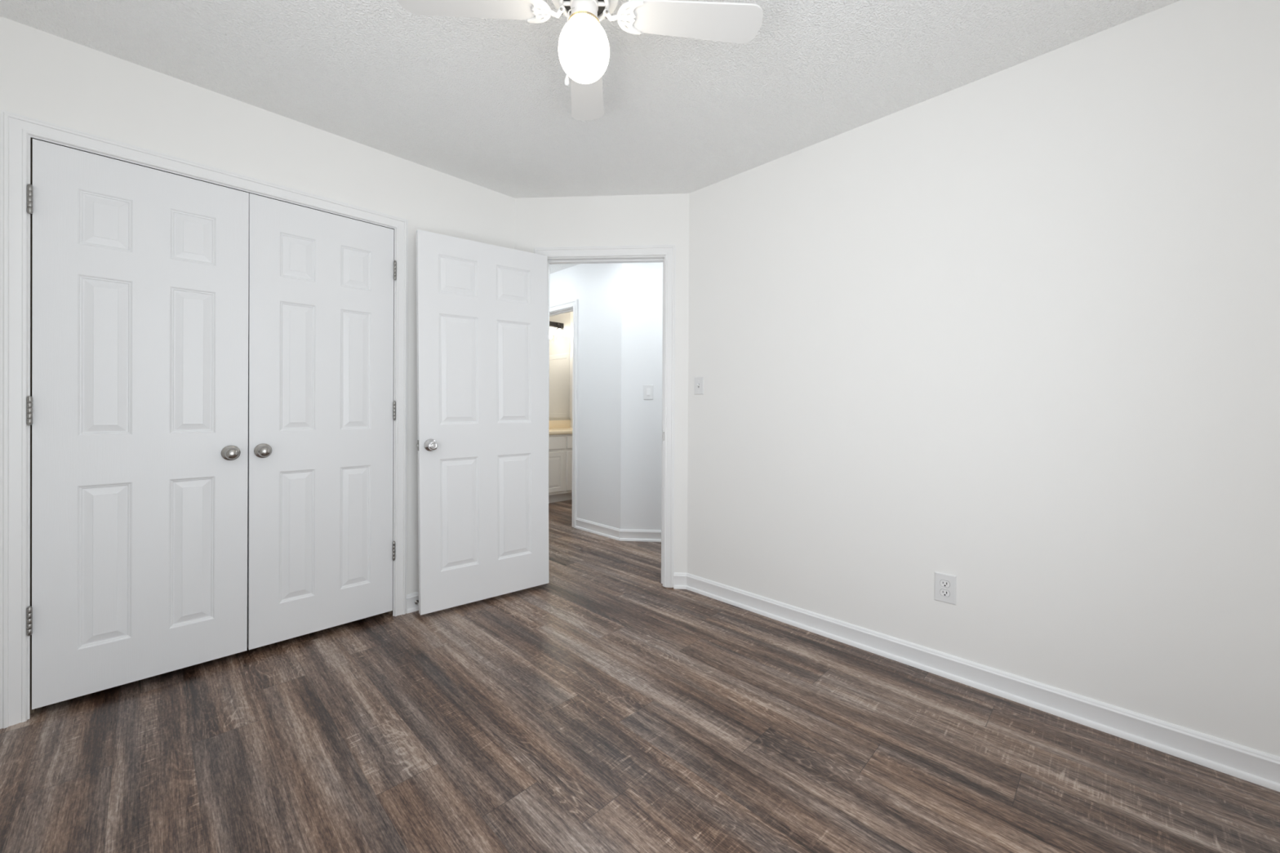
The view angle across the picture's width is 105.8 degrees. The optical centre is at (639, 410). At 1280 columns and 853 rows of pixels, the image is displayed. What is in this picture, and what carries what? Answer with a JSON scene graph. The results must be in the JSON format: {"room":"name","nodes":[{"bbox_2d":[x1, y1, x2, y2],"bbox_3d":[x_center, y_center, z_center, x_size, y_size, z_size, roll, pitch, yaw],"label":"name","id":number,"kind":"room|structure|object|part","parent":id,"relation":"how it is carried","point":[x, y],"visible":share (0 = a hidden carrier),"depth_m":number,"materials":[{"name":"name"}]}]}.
{"room":"empty bedroom","nodes":[
{"label":"empty bedroom","id":0,"kind":"room"},
{"bbox_2d":[0,16,515,595],"bbox_3d":[-1.647,-0.129,2.300,0.115,2.440,2.313,1,0,45],"label":"wall","id":1,"kind":"structure","parent":0,"point":[46,77],"depth_m":2.13,"materials":[{"name":"paint"}]},
{"bbox_2d":[26,138,248,709],"bbox_3d":[-1.929,0.051,1.907,0.100,2.017,0.608,1,0,45],"label":"door","id":2,"kind":"structure","parent":1,"relation":"in","point":[137,407],"depth_m":1.89,"materials":[{"name":"white paint"}]},
{"bbox_3d":[-1.739,0.184,2.064,0.047,0.049,0.049,1,0,45],"label":"knob","id":3,"kind":"part","parent":2,"relation":"part of","materials":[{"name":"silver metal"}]},
{"bbox_2d":[0,109,408,728],"bbox_3d":[-1.762,0.033,2.171,0.134,2.116,1.331,1,0,45],"label":"trim","id":4,"kind":"structure","parent":1,"relation":"attached to","point":[17,131],"depth_m":1.69,"materials":[{"name":"paint"}]},
{"bbox_3d":[-1.738,-0.958,2.140,0.028,0.008,0.140,1,0,45],"label":"catch plate","id":5,"kind":"part","parent":4,"relation":"part of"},
{"bbox_2d":[247,193,396,649],"bbox_3d":[-1.501,0.052,2.341,0.100,2.017,0.607,1,0,45],"label":"door","id":6,"kind":"structure","parent":1,"relation":"in","point":[322,406],"depth_m":2.32,"materials":[{"name":"white paint"}]},
{"bbox_3d":[-1.661,0.181,2.143,0.047,0.049,0.049,1,0,45],"label":"knob","id":7,"kind":"part","parent":6,"relation":"part of","materials":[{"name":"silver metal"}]},
{"bbox_2d":[406,591,418,613],"bbox_3d":[-1.030,1.046,2.842,0.019,0.094,0.651,1,0,45],"label":"baseboard","id":8,"kind":"structure","parent":1,"relation":"attached to","point":[411,598],"depth_m":2.63,"materials":[{"name":"paint"}]},
{"bbox_2d":[549,311,570,420],"bbox_3d":[-1.308,-0.141,6.162,0.115,2.440,1.140,1,0,45],"label":"wall","id":9,"kind":"structure","parent":0,"point":[564,318],"depth_m":6.37,"materials":[{"name":"paint"}]},
{"bbox_2d":[549,321,564,337],"bbox_3d":[-1.244,-1.018,6.020,0.161,0.237,0.785,1,0,45],"label":"vanity light","id":10,"kind":"object","parent":9,"relation":"attached to","point":[558,326],"visible":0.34,"depth_m":6.20,"materials":[{"name":"black metal"}]},
{"bbox_3d":[-1.029,-0.989,6.197,0.058,0.098,0.058,1,0,45],"label":"bulb","id":11,"kind":"part","parent":10,"relation":"part of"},
{"bbox_3d":[-1.029,-1.077,6.200,0.104,0.078,0.110,0,0,-5],"label":"arm","id":12,"kind":"part","parent":10,"relation":"part of","materials":[{"name":"black metal"}]},
{"bbox_2d":[549,334,569,420],"bbox_3d":[-1.282,-0.426,6.096,0.006,1.099,0.982,1,0,45],"label":"wall mirror","id":13,"kind":"object","parent":9,"relation":"attached to","point":[559,347],"visible":0.36,"depth_m":6.33,"materials":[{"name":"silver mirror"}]},
{"bbox_2d":[548,420,570,428],"bbox_3d":[-1.295,0.180,6.079,0.021,0.104,1.035,1,0,45],"label":"backsplash","id":14,"kind":"structure","parent":9,"relation":"attached to","point":[553,424],"depth_m":6.31,"materials":[{"name":"beige stone"}]},
{"bbox_2d":[569,352,573,418],"bbox_3d":[-0.746,-0.328,6.259,0.534,0.880,0.012,1,0,45],"label":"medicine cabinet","id":15,"kind":"object","parent":9,"relation":"attached to","point":[571,353],"visible":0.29,"depth_m":6.42,"materials":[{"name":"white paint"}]},
{"bbox_2d":[569,311,573,427],"bbox_3d":[-0.172,-0.133,5.772,2.050,2.440,0.100,1,0,45],"label":"wall","id":16,"kind":"structure","parent":0,"point":[571,313],"depth_m":6.43,"materials":[{"name":"paint"}]},
{"bbox_2d":[549,262,622,528],"bbox_3d":[-0.948,-0.134,4.929,2.328,2.440,0.110,1,0,45],"label":"wall","id":17,"kind":"structure","parent":0,"point":[597,288],"depth_m":4.28,"materials":[{"name":"paint"}]},
{"bbox_2d":[549,298,577,528],"bbox_3d":[-0.844,0.028,4.826,0.846,2.118,0.149,1,0,45],"label":"trim","id":18,"kind":"structure","parent":17,"relation":"attached to","point":[571,305],"depth_m":4.50,"materials":[{"name":"paint"}]},
{"bbox_2d":[575,517,620,540],"bbox_3d":[-0.382,1.044,4.279,0.593,0.094,0.019,1,0,45],"label":"baseboard","id":19,"kind":"structure","parent":17,"relation":"attached to","point":[599,529],"depth_m":4.26,"materials":[{"name":"paint"}]},
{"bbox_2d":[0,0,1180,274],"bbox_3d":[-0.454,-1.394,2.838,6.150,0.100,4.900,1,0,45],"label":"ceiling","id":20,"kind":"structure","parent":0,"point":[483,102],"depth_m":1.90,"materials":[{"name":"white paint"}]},
{"bbox_2d":[396,0,763,120],"bbox_3d":[-0.164,-1.122,1.424,0.805,0.429,0.805,1,0,40],"label":"ceiling fan","id":21,"kind":"object","parent":20,"relation":"hanging from","point":[584,50],"visible":1,"depth_m":1.42,"materials":[{"name":"white metal"}]},
{"bbox_3d":[-0.494,-1.174,1.395,0.407,0.006,0.128,0,7,-5],"label":"blade","id":22,"kind":"part","parent":21,"relation":"part of","materials":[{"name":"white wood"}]},
{"bbox_3d":[-0.277,-1.168,1.415,0.116,0.033,0.104,0,7,-5],"label":"blade arm","id":23,"kind":"part","parent":21,"relation":"part of","materials":[{"name":"white metal"}]},
{"bbox_3d":[-0.199,-1.048,1.374,0.007,0.223,0.045,0,0,19],"label":"pull chain","id":24,"kind":"part","parent":21,"relation":"part of","materials":[{"name":"metal"}]},
{"bbox_3d":[-0.164,-1.207,1.424,0.128,0.007,0.128,1,0,45],"label":"motor plate","id":25,"kind":"part","parent":21,"relation":"part of","materials":[{"name":"white metal"}]},
{"bbox_3d":[-0.165,-1.052,1.425,0.150,0.154,0.150,1,0,45],"label":"globe","id":26,"kind":"part","parent":21,"relation":"part of"},
{"bbox_3d":[-0.193,-1.173,1.754,0.128,0.006,0.407,-7,1,-5],"label":"blade","id":27,"kind":"part","parent":21,"relation":"part of","materials":[{"name":"white wood"}]},
{"bbox_3d":[-0.051,-1.167,1.434,0.116,0.033,0.104,0,-7,-5],"label":"blade arm","id":28,"kind":"part","parent":21,"relation":"part of","materials":[{"name":"white metal"}]},
{"bbox_3d":[0.166,-1.170,1.453,0.407,0.006,0.128,0,-7,-5],"label":"blade","id":29,"kind":"part","parent":21,"relation":"part of","materials":[{"name":"white wood"}]},
{"bbox_2d":[514,193,689,587],"bbox_3d":[-0.247,-0.123,3.092,1.102,2.440,0.115,0,0,4],"label":"wall","id":30,"kind":"structure","parent":0,"point":[642,219],"depth_m":3.01,"materials":[{"name":"paint"}]},
{"bbox_2d":[415,229,549,615],"bbox_3d":[-0.866,0.063,2.765,0.764,2.016,0.158,-1,1,-38],"label":"door","id":31,"kind":"structure","parent":30,"relation":"in","point":[482,422],"depth_m":2.73,"materials":[{"name":"white paint"}]},
{"bbox_3d":[-1.085,0.184,2.533,0.049,0.049,0.046,-1,1,-38],"label":"knob","id":32,"kind":"part","parent":31,"relation":"part of","materials":[{"name":"silver metal"}]},
{"bbox_2d":[533,244,675,587],"bbox_3d":[-0.225,0.033,3.090,0.892,2.114,0.154,0,0,4],"label":"trim","id":33,"kind":"structure","parent":30,"relation":"attached to","point":[666,254],"depth_m":2.99,"materials":[{"name":"paint"}]},
{"bbox_2d":[673,572,686,589],"bbox_3d":[0.250,1.053,2.990,0.082,0.094,0.019,0,0,4],"label":"baseboard","id":34,"kind":"structure","parent":30,"relation":"attached to","point":[679,579],"depth_m":2.99,"materials":[{"name":"paint"}]},
{"bbox_2d":[0,499,1279,852],"bbox_3d":[-0.467,1.126,2.849,6.150,0.060,4.984,1,0,45],"label":"floor","id":35,"kind":"structure","parent":0,"point":[602,706],"depth_m":1.55,"materials":[{"name":"brown wood"}]},
{"bbox_2d":[548,434,572,503],"bbox_3d":[-1.100,0.681,5.885,0.576,0.800,1.036,1,0,45],"label":"vanity cabinet","id":36,"kind":"object","parent":35,"relation":"on","point":[560,446],"visible":0.36,"depth_m":5.66,"materials":[{"name":"white paint"}]},
{"bbox_3d":[-1.049,0.380,5.537,0.018,0.143,0.435,1,0,45],"label":"drawer","id":37,"kind":"part","parent":36,"relation":"part of","materials":[{"name":"white paint"}]},
{"bbox_3d":[-1.051,0.717,5.538,0.018,0.463,0.435,1,0,45],"label":"door","id":38,"kind":"part","parent":36,"relation":"part of","materials":[{"name":"white paint"}]},
{"bbox_2d":[548,420,572,435],"bbox_3d":[-1.091,0.205,5.878,0.593,0.151,1.035,1,0,45],"label":"countertop","id":39,"kind":"structure","parent":36,"relation":"on","point":[555,427],"depth_m":6.22,"materials":[{"name":"beige stone"}]},
{"bbox_3d":[-0.713,0.380,5.877,0.018,0.143,0.430,1,0,45],"label":"drawer","id":40,"kind":"part","parent":36,"relation":"part of","materials":[{"name":"white paint"}]},
{"bbox_3d":[-0.715,0.717,5.878,0.018,0.463,0.430,1,0,45],"label":"door","id":41,"kind":"part","parent":36,"relation":"part of","materials":[{"name":"white paint"}]},
{"bbox_2d":[620,262,662,529],"bbox_3d":[0.675,-0.121,4.060,1.660,2.440,0.115,0,0,5],"label":"wall","id":42,"kind":"structure","parent":0,"point":[642,338],"depth_m":4.06,"materials":[{"name":"paint"}]},
{"bbox_2d":[619,528,661,542],"bbox_3d":[0.579,1.051,4.005,1.507,0.094,0.019,0,0,5],"label":"baseboard","id":43,"kind":"structure","parent":42,"relation":"attached to","point":[625,535],"depth_m":4.05,"materials":[{"name":"paint"}]},
{"bbox_2d":[643,385,653,399],"bbox_3d":[0.070,-0.152,4.048,0.080,0.122,0.011,0,0,5],"label":"rocker switch","id":44,"kind":"object","parent":42,"relation":"attached to","point":[648,389],"visible":1,"depth_m":4.05,"materials":[{"name":"white plastic"}]},
{"bbox_2d":[687,0,1279,756],"bbox_3d":[1.244,-0.111,2.140,2.564,2.440,0.115,1,0,45],"label":"wall","id":45,"kind":"structure","parent":0,"point":[1012,333],"depth_m":1.83,"materials":[{"name":"paint"}]},
{"bbox_2d":[694,377,703,394],"bbox_3d":[0.352,-0.149,2.926,0.070,0.106,0.018,1,0,45],"label":"light switch","id":46,"kind":"object","parent":45,"relation":"attached to","point":[699,381],"visible":1,"depth_m":2.93,"materials":[{"name":"white plastic"}]},
{"bbox_2d":[933,571,956,604],"bbox_3d":[1.275,0.743,2.023,0.079,0.120,0.007,1,0,45],"label":"duplex outlet","id":47,"kind":"object","parent":45,"relation":"attached to","point":[945,584],"visible":1,"depth_m":2.02,"materials":[{"name":"white plastic"}]},
{"bbox_2d":[939,589,950,596],"bbox_3d":[1.273,0.762,2.022,0.037,0.028,0.001,1,0,45],"label":"receptacle","id":48,"kind":"object","parent":47,"relation":"attached to","point":[943,593],"depth_m":2.02,"materials":[{"name":"white plastic"}]},
{"bbox_2d":[939,579,950,587],"bbox_3d":[1.274,0.724,2.022,0.037,0.028,0.001,1,0,45],"label":"receptacle","id":49,"kind":"object","parent":47,"relation":"attached to","point":[943,583],"depth_m":2.02,"materials":[{"name":"white plastic"}]},
{"bbox_2d":[685,573,1279,791],"bbox_3d":[1.153,1.061,2.134,2.439,0.094,0.019,1,0,45],"label":"baseboard","id":50,"kind":"structure","parent":45,"relation":"attached to","point":[1259,767],"depth_m":1.81,"materials":[{"name":"paint"}]}
]}

